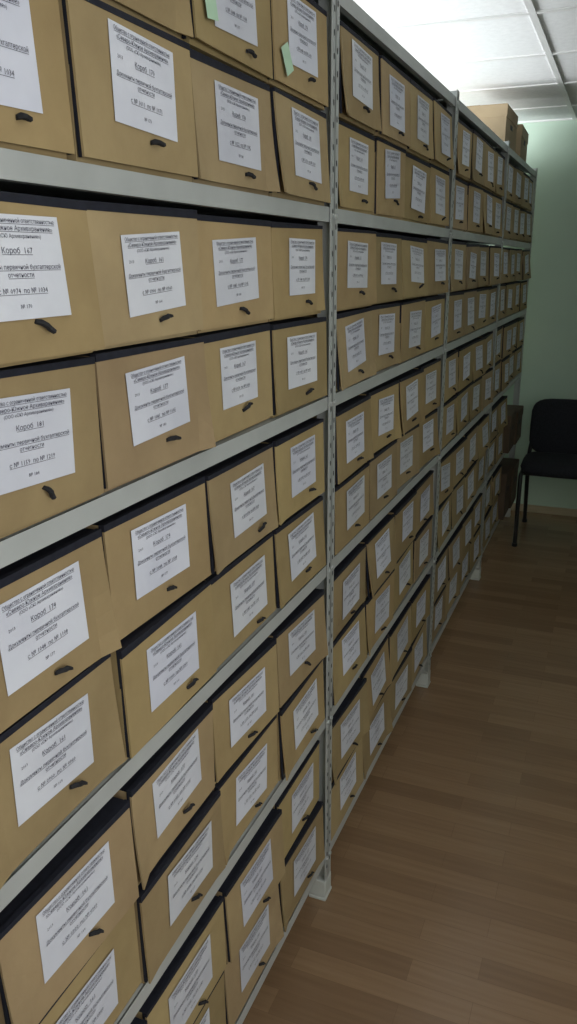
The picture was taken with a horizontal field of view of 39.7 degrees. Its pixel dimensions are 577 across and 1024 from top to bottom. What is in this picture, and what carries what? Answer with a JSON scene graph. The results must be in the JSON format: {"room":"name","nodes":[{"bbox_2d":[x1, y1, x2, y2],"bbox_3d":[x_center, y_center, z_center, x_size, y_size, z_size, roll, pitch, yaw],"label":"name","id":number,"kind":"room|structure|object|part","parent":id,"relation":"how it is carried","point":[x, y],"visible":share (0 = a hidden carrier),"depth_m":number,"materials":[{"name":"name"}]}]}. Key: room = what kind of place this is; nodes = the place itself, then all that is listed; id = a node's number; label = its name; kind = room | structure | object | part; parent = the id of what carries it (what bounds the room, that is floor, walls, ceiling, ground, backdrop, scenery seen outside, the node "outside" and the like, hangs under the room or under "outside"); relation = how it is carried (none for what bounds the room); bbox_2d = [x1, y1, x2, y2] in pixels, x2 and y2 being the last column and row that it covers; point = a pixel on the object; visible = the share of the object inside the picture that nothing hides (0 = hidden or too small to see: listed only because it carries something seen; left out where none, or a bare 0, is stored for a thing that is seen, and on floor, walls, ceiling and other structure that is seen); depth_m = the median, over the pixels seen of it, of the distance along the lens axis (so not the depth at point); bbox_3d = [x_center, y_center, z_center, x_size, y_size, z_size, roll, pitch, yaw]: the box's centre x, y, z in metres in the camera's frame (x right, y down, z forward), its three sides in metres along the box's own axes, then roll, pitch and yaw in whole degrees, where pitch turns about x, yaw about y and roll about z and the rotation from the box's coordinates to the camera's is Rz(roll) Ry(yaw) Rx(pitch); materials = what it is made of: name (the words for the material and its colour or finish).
{"room":"archive storage room","nodes":[
{"label":"archive storage room","id":0,"kind":"room"},
{"bbox_2d":[242,510,576,1023],"bbox_3d":[-0.244,1.040,2.224,4.740,0.100,7.810,7,19,21],"label":"floor","id":1,"kind":"structure","parent":0,"point":[452,898],"depth_m":2.30,"materials":[{"name":"laminate"}]},
{"bbox_2d":[0,0,537,1023],"bbox_3d":[0.134,-0.185,2.414,0.419,2.125,6.020,7,19,21],"label":"metal shelving rack","id":2,"kind":"object","parent":1,"relation":"on","point":[21,172],"visible":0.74,"depth_m":1.60,"materials":[{"name":"grey metal"}]},
{"bbox_2d":[0,0,532,1023],"bbox_3d":[0.180,-0.226,2.419,0.380,1.912,5.847,7,19,21],"label":"boxes","id":3,"kind":"object","parent":2,"relation":"in","point":[136,340],"visible":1,"depth_m":1.25},
{"bbox_2d":[0,0,28,77],"bbox_3d":[-0.283,-0.445,0.741,0.001,0.096,0.126,5,19,22],"label":"print","id":4,"kind":"object","parent":3,"relation":"attached to","point":[26,49],"depth_m":0.78},
{"bbox_2d":[0,218,60,308],"bbox_3d":[-0.266,-0.246,0.792,0.001,0.086,0.126,2,17,23],"label":"print","id":5,"kind":"object","parent":3,"relation":"attached to","point":[40,222],"depth_m":0.80},
{"bbox_2d":[0,393,68,476],"bbox_3d":[-0.272,-0.079,0.846,0.001,0.084,0.126,6,16,22],"label":"print","id":6,"kind":"object","parent":3,"relation":"attached to","point":[57,434],"depth_m":0.85},
{"bbox_2d":[2,568,78,659],"bbox_3d":[-0.278,0.125,0.913,0.001,0.089,0.126,3,18,21],"label":"print","id":7,"kind":"object","parent":3,"relation":"attached to","point":[59,577],"depth_m":0.91},
{"bbox_2d":[17,700,86,789],"bbox_3d":[-0.280,0.290,0.959,0.001,0.084,0.126,4,14,21],"label":"print","id":8,"kind":"object","parent":3,"relation":"attached to","point":[73,708],"depth_m":0.95},
{"bbox_2d":[44,850,106,943],"bbox_3d":[-0.269,0.504,1.022,0.001,0.084,0.126,4,16,22],"label":"print","id":9,"kind":"object","parent":3,"relation":"attached to","point":[91,864],"depth_m":1.02},
{"bbox_2d":[60,957,112,1023],"bbox_3d":[-0.272,0.677,1.078,0.001,0.084,0.126,6,17,21],"label":"print","id":10,"kind":"object","parent":3,"relation":"attached to","point":[96,980],"depth_m":1.08},
{"bbox_2d":[113,24,171,122],"bbox_3d":[-0.174,-0.526,0.977,0.001,0.092,0.126,4,16,22],"label":"print","id":11,"kind":"object","parent":3,"relation":"attached to","point":[146,50],"depth_m":0.97},
{"bbox_2d":[125,235,180,302],"bbox_3d":[-0.174,-0.317,1.047,0.001,0.085,0.126,6,22,23],"label":"print","id":12,"kind":"object","parent":3,"relation":"attached to","point":[170,242],"depth_m":1.04},
{"bbox_2d":[131,360,183,425],"bbox_3d":[-0.173,-0.156,1.078,0.001,0.081,0.126,5,21,22],"label":"print","id":13,"kind":"object","parent":3,"relation":"attached to","point":[174,368],"depth_m":1.07},
{"bbox_2d":[135,509,182,576],"bbox_3d":[-0.180,0.050,1.140,0.001,0.086,0.126,5,18,23],"label":"print","id":14,"kind":"object","parent":3,"relation":"attached to","point":[180,509],"depth_m":1.13},
{"bbox_2d":[151,617,194,685],"bbox_3d":[-0.170,0.217,1.195,0.001,0.085,0.126,5,17,21],"label":"print","id":15,"kind":"object","parent":3,"relation":"attached to","point":[186,623],"depth_m":1.19},
{"bbox_2d":[157,736,196,808],"bbox_3d":[-0.173,0.423,1.264,0.001,0.087,0.126,6,21,20],"label":"print","id":16,"kind":"object","parent":3,"relation":"attached to","point":[194,736],"depth_m":1.26},
{"bbox_2d":[172,940,208,1015],"bbox_3d":[-0.167,0.819,1.383,0.001,0.085,0.126,6,19,22],"label":"print","id":17,"kind":"object","parent":3,"relation":"attached to","point":[207,940],"depth_m":1.38},
{"bbox_2d":[173,827,208,897],"bbox_3d":[-0.159,0.591,1.321,0.001,0.081,0.126,5,16,21],"label":"print","id":18,"kind":"object","parent":3,"relation":"attached to","point":[208,827],"depth_m":1.32},
{"bbox_2d":[217,240,254,295],"bbox_3d":[-0.081,-0.387,1.271,0.001,0.084,0.126,6,21,23],"label":"print","id":19,"kind":"object","parent":3,"relation":"attached to","point":[235,242],"depth_m":1.27},
{"bbox_2d":[219,87,256,156],"bbox_3d":[-0.074,-0.589,1.218,0.001,0.092,0.126,4,17,23],"label":"print","id":20,"kind":"object","parent":3,"relation":"attached to","point":[253,106],"depth_m":1.21},
{"bbox_2d":[222,343,254,396],"bbox_3d":[-0.079,-0.231,1.317,0.001,0.084,0.126,5,18,21],"label":"print","id":21,"kind":"object","parent":3,"relation":"attached to","point":[249,350],"depth_m":1.31},
{"bbox_2d":[226,0,252,28],"bbox_3d":[-0.077,-0.751,1.157,0.001,0.091,0.126,4,20,22],"label":"print","id":22,"kind":"object","parent":3,"relation":"attached to","point":[232,0],"depth_m":1.17},
{"bbox_2d":[232,671,262,722],"bbox_3d":[-0.074,0.360,1.497,0.001,0.082,0.126,5,16,23],"label":"print","id":23,"kind":"object","parent":3,"relation":"attached to","point":[262,671],"depth_m":1.49},
{"bbox_2d":[234,559,262,615],"bbox_3d":[-0.070,0.146,1.447,0.001,0.087,0.126,4,19,22],"label":"print","id":24,"kind":"object","parent":3,"relation":"attached to","point":[255,590],"depth_m":1.44},
{"bbox_2d":[234,468,263,519],"bbox_3d":[-0.068,-0.025,1.397,0.001,0.083,0.126,3,18,21],"label":"print","id":25,"kind":"object","parent":3,"relation":"attached to","point":[261,468],"depth_m":1.39},
{"bbox_2d":[238,747,265,801],"bbox_3d":[-0.070,0.525,1.557,0.001,0.087,0.126,6,14,22],"label":"print","id":26,"kind":"object","parent":3,"relation":"attached to","point":[265,747],"depth_m":1.55},
{"bbox_2d":[243,912,267,967],"bbox_3d":[-0.069,0.903,1.668,0.001,0.087,0.126,3,14,22],"label":"print","id":27,"kind":"object","parent":3,"relation":"attached to","point":[265,912],"depth_m":1.66},
{"bbox_2d":[244,845,270,904],"bbox_3d":[-0.062,0.744,1.616,0.001,0.088,0.126,4,18,23],"label":"print","id":28,"kind":"object","parent":3,"relation":"attached to","point":[267,845],"depth_m":1.61},
{"bbox_2d":[290,518,313,564],"bbox_3d":[0.030,0.067,1.666,0.001,0.088,0.126,3,20,22],"label":"print","id":29,"kind":"object","parent":3,"relation":"attached to","point":[309,518],"depth_m":1.66},
{"bbox_2d":[291,240,313,287],"bbox_3d":[0.028,-0.471,1.525,0.001,0.088,0.126,6,18,21],"label":"print","id":30,"kind":"object","parent":3,"relation":"attached to","point":[312,267],"depth_m":1.52},
{"bbox_2d":[290,335,314,379],"bbox_3d":[0.029,-0.299,1.555,0.001,0.084,0.126,6,18,23],"label":"print","id":31,"kind":"object","parent":3,"relation":"attached to","point":[312,335],"depth_m":1.55},
{"bbox_2d":[291,614,313,658],"bbox_3d":[0.031,0.278,1.734,0.001,0.084,0.126,4,16,23],"label":"print","id":32,"kind":"object","parent":3,"relation":"attached to","point":[305,639],"depth_m":1.73},
{"bbox_2d":[293,767,311,812],"bbox_3d":[0.035,0.665,1.875,0.001,0.087,0.126,6,17,21],"label":"print","id":33,"kind":"object","parent":3,"relation":"attached to","point":[311,767],"depth_m":1.88},
{"bbox_2d":[291,1,315,62],"bbox_3d":[0.026,-0.834,1.397,0.001,0.092,0.126,4,19,21],"label":"print","id":34,"kind":"object","parent":3,"relation":"attached to","point":[291,1],"depth_m":1.39},
{"bbox_2d":[293,437,314,484],"bbox_3d":[0.032,-0.099,1.629,0.001,0.088,0.126,5,18,21],"label":"print","id":35,"kind":"object","parent":3,"relation":"attached to","point":[313,437],"depth_m":1.63},
{"bbox_2d":[296,833,313,876],"bbox_3d":[0.041,0.831,1.913,0.001,0.085,0.126,6,17,22],"label":"print","id":36,"kind":"object","parent":3,"relation":"attached to","point":[312,833],"depth_m":1.91},
{"bbox_2d":[296,684,314,728],"bbox_3d":[0.041,0.449,1.798,0.001,0.083,0.126,4,19,21],"label":"print","id":37,"kind":"object","parent":3,"relation":"attached to","point":[313,684],"depth_m":1.79},
{"bbox_2d":[295,113,318,172],"bbox_3d":[0.035,-0.667,1.454,0.001,0.095,0.126,2,16,22],"label":"print","id":38,"kind":"object","parent":3,"relation":"attached to","point":[295,113],"depth_m":1.45},
{"bbox_2d":[341,757,354,794],"bbox_3d":[0.166,0.738,2.207,0.001,0.085,0.126,5,18,22],"label":"print","id":39,"kind":"object","parent":3,"relation":"attached to","point":[353,757],"depth_m":2.20},
{"bbox_2d":[342,702,358,742],"bbox_3d":[0.168,0.579,2.151,0.001,0.088,0.126,5,17,24],"label":"print","id":40,"kind":"object","parent":3,"relation":"attached to","point":[358,702],"depth_m":2.15},
{"bbox_2d":[344,566,358,603],"bbox_3d":[0.161,0.197,2.033,0.001,0.088,0.126,6,19,21],"label":"print","id":41,"kind":"object","parent":3,"relation":"attached to","point":[358,566],"depth_m":2.03},
{"bbox_2d":[344,625,358,660],"bbox_3d":[0.164,0.350,2.086,0.001,0.084,0.126,2,15,22],"label":"print","id":42,"kind":"object","parent":3,"relation":"attached to","point":[356,625],"depth_m":2.09},
{"bbox_2d":[348,415,361,452],"bbox_3d":[0.161,-0.183,1.913,0.001,0.086,0.126,4,17,21],"label":"print","id":43,"kind":"object","parent":3,"relation":"attached to","point":[360,415],"depth_m":1.91},
{"bbox_2d":[348,320,363,361],"bbox_3d":[0.156,-0.390,1.843,0.001,0.087,0.126,2,21,21],"label":"print","id":44,"kind":"object","parent":3,"relation":"attached to","point":[362,320],"depth_m":1.84},
{"bbox_2d":[349,478,363,517],"bbox_3d":[0.167,-0.028,1.969,0.001,0.086,0.126,5,20,21],"label":"print","id":45,"kind":"object","parent":3,"relation":"attached to","point":[362,478],"depth_m":1.97},
{"bbox_2d":[349,242,365,282],"bbox_3d":[0.157,-0.560,1.802,0.001,0.085,0.126,6,17,22],"label":"print","id":46,"kind":"object","parent":3,"relation":"attached to","point":[350,242],"depth_m":1.80},
{"bbox_2d":[351,139,367,187],"bbox_3d":[0.155,-0.757,1.748,0.001,0.090,0.126,6,18,21],"label":"print","id":47,"kind":"object","parent":3,"relation":"attached to","point":[351,139],"depth_m":1.75},
{"bbox_2d":[354,42,370,97],"bbox_3d":[0.158,-0.924,1.688,0.001,0.090,0.126,4,16,21],"label":"print","id":48,"kind":"object","parent":3,"relation":"attached to","point":[354,42],"depth_m":1.68},
{"bbox_2d":[376,531,388,566],"bbox_3d":[0.270,0.112,2.272,0.001,0.089,0.126,2,18,23],"label":"print","id":49,"kind":"object","parent":3,"relation":"attached to","point":[387,531],"depth_m":2.27},
{"bbox_2d":[377,588,388,620],"bbox_3d":[0.276,0.280,2.340,0.001,0.088,0.126,6,16,22],"label":"print","id":50,"kind":"object","parent":3,"relation":"attached to","point":[388,588],"depth_m":2.34},
{"bbox_2d":[379,457,390,489],"bbox_3d":[0.266,-0.102,2.209,0.001,0.083,0.126,4,17,22],"label":"print","id":51,"kind":"object","parent":3,"relation":"attached to","point":[389,457],"depth_m":2.21},
{"bbox_2d":[380,396,392,424],"bbox_3d":[0.267,-0.268,2.172,0.001,0.084,0.126,5,15,23],"label":"label","id":52,"kind":"object","parent":3,"relation":"attached to","point":[392,396],"depth_m":2.17,"materials":[{"name":"white paper"}]},
{"bbox_2d":[380,315,393,348],"bbox_3d":[0.260,-0.473,2.106,0.001,0.088,0.126,6,17,22],"label":"label","id":53,"kind":"object","parent":3,"relation":"attached to","point":[390,315],"depth_m":2.10,"materials":[{"name":"white paper"}]},
{"bbox_2d":[383,244,395,278],"bbox_3d":[0.260,-0.644,2.064,0.001,0.088,0.126,5,17,22],"label":"label","id":54,"kind":"object","parent":3,"relation":"attached to","point":[384,244],"depth_m":2.07,"materials":[{"name":"white paper"}]},
{"bbox_2d":[387,152,398,192],"bbox_3d":[0.260,-0.841,1.984,0.001,0.095,0.126,6,22,21],"label":"print","id":55,"kind":"object","parent":3,"relation":"attached to","point":[388,152],"depth_m":1.98},
{"bbox_2d":[391,78,403,118],"bbox_3d":[0.265,-0.994,1.943,0.001,0.093,0.126,4,18,21],"label":"print","id":56,"kind":"object","parent":3,"relation":"attached to","point":[392,78],"depth_m":1.93},
{"bbox_2d":[401,437,411,464],"bbox_3d":[0.364,-0.180,2.463,0.001,0.084,0.126,6,18,23],"label":"label","id":57,"kind":"object","parent":3,"relation":"attached to","point":[411,437],"depth_m":2.45,"materials":[{"name":"white paper"}]},
{"bbox_2d":[403,503,412,530],"bbox_3d":[0.380,0.025,2.544,0.001,0.086,0.126,5,17,21],"label":"label","id":58,"kind":"object","parent":3,"relation":"attached to","point":[412,503],"depth_m":2.53,"materials":[{"name":"white paper"}]},
{"bbox_2d":[410,312,420,341],"bbox_3d":[0.376,-0.546,2.365,0.001,0.089,0.126,6,17,21],"label":"label","id":59,"kind":"object","parent":3,"relation":"attached to","point":[418,312],"depth_m":2.36,"materials":[{"name":"white paper"}]},
{"bbox_2d":[413,169,425,201],"bbox_3d":[0.367,-0.906,2.242,0.001,0.094,0.126,7,16,23],"label":"print","id":60,"kind":"object","parent":3,"relation":"attached to","point":[416,169],"depth_m":2.23},
{"bbox_2d":[419,99,428,132],"bbox_3d":[0.372,-1.082,2.204,0.001,0.093,0.126,4,18,21],"label":"print","id":61,"kind":"object","parent":3,"relation":"attached to","point":[420,99],"depth_m":2.20},
{"bbox_2d":[436,177,444,209],"bbox_3d":[0.474,-0.988,2.491,0.001,0.094,0.126,4,17,22],"label":"label","id":62,"kind":"object","parent":3,"relation":"attached to","point":[437,177],"depth_m":2.50,"materials":[{"name":"white paper"}]},
{"bbox_2d":[466,103,517,151],"bbox_3d":[0.952,-1.874,3.975,0.306,0.205,0.384,7,19,21],"label":"carton","id":63,"kind":"object","parent":2,"relation":"on","point":[501,119],"visible":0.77,"depth_m":3.77,"materials":[{"name":"brown cardboard"}]},
{"bbox_2d":[498,464,511,519],"bbox_3d":[1.145,-0.139,4.876,0.376,0.280,0.244,7,19,21],"label":"carton","id":64,"kind":"object","parent":2,"relation":"in","point":[506,471],"visible":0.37,"depth_m":4.74,"materials":[{"name":"brown cardboard"}]},
{"bbox_2d":[499,458,518,507],"bbox_3d":[1.249,-0.201,5.109,0.386,0.260,0.259,7,19,21],"label":"carton","id":65,"kind":"object","parent":2,"relation":"in","point":[506,461],"visible":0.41,"depth_m":5.01,"materials":[{"name":"brown cardboard"}]},
{"bbox_2d":[503,409,516,453],"bbox_3d":[1.143,-0.495,4.766,0.376,0.220,0.244,7,19,21],"label":"carton","id":66,"kind":"object","parent":2,"relation":"in","point":[508,431],"visible":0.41,"depth_m":4.62,"materials":[{"name":"brown cardboard"}]},
{"bbox_2d":[507,405,523,444],"bbox_3d":[1.247,-0.557,4.999,0.386,0.200,0.259,7,19,21],"label":"carton","id":67,"kind":"object","parent":2,"relation":"in","point":[518,421],"visible":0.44,"depth_m":4.91,"materials":[{"name":"brown cardboard"}]},
{"bbox_2d":[515,124,528,161],"bbox_3d":[1.133,-1.985,4.372,0.314,0.180,0.372,7,19,21],"label":"carton","id":68,"kind":"object","parent":2,"relation":"on","point":[522,136],"visible":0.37,"depth_m":4.18,"materials":[{"name":"brown cardboard"}]},
{"bbox_2d":[512,399,576,546],"bbox_3d":[1.636,-0.232,4.750,0.482,0.814,0.532,7,19,21],"label":"chair","id":69,"kind":"object","parent":1,"relation":"on","point":[553,425],"visible":1,"depth_m":4.82,"materials":[{"name":"black fabric"}]},
{"bbox_3d":[1.519,-0.277,5.015,0.056,0.745,0.120,7,19,21],"label":"leg","id":70,"kind":"part","parent":69,"relation":"part of","materials":[{"name":"black metal"}]},
{"bbox_3d":[1.621,-0.278,4.698,0.480,0.072,0.430,7,19,21],"label":"seat","id":71,"kind":"part","parent":69,"relation":"part of","materials":[{"name":"black fabric"}]},
{"bbox_3d":[1.700,-0.508,4.832,0.460,0.337,0.101,7,19,21],"label":"backrest","id":72,"kind":"part","parent":69,"relation":"part of","materials":[{"name":"black fabric"}]},
{"bbox_2d":[353,0,576,121],"bbox_3d":[-0.261,-1.348,1.485,4.740,0.100,7.810,7,19,21],"label":"ceiling","id":73,"kind":"structure","parent":0,"point":[511,36],"depth_m":3.08,"materials":[{"name":"tile"}]},
{"bbox_2d":[383,0,576,123],"bbox_3d":[-0.260,-1.297,1.501,4.500,0.010,7.570,7,19,21],"label":"trim","id":74,"kind":"structure","parent":73,"relation":"attached to","point":[532,12],"depth_m":3.20,"materials":[{"name":"white metal"}]},
{"bbox_2d":[489,120,576,508],"bbox_3d":[1.206,-1.215,5.251,4.740,2.400,0.120,7,19,21],"label":"wall","id":75,"kind":"structure","parent":0,"point":[549,361],"depth_m":4.96,"materials":[{"name":"green paint"}]},
{"bbox_2d":[511,503,576,516],"bbox_3d":[1.188,-0.074,5.539,4.500,0.050,0.015,7,19,21],"label":"baseboard","id":76,"kind":"structure","parent":75,"relation":"attached to","point":[530,508],"depth_m":5.32,"materials":[{"name":"brown wood"}]}
]}

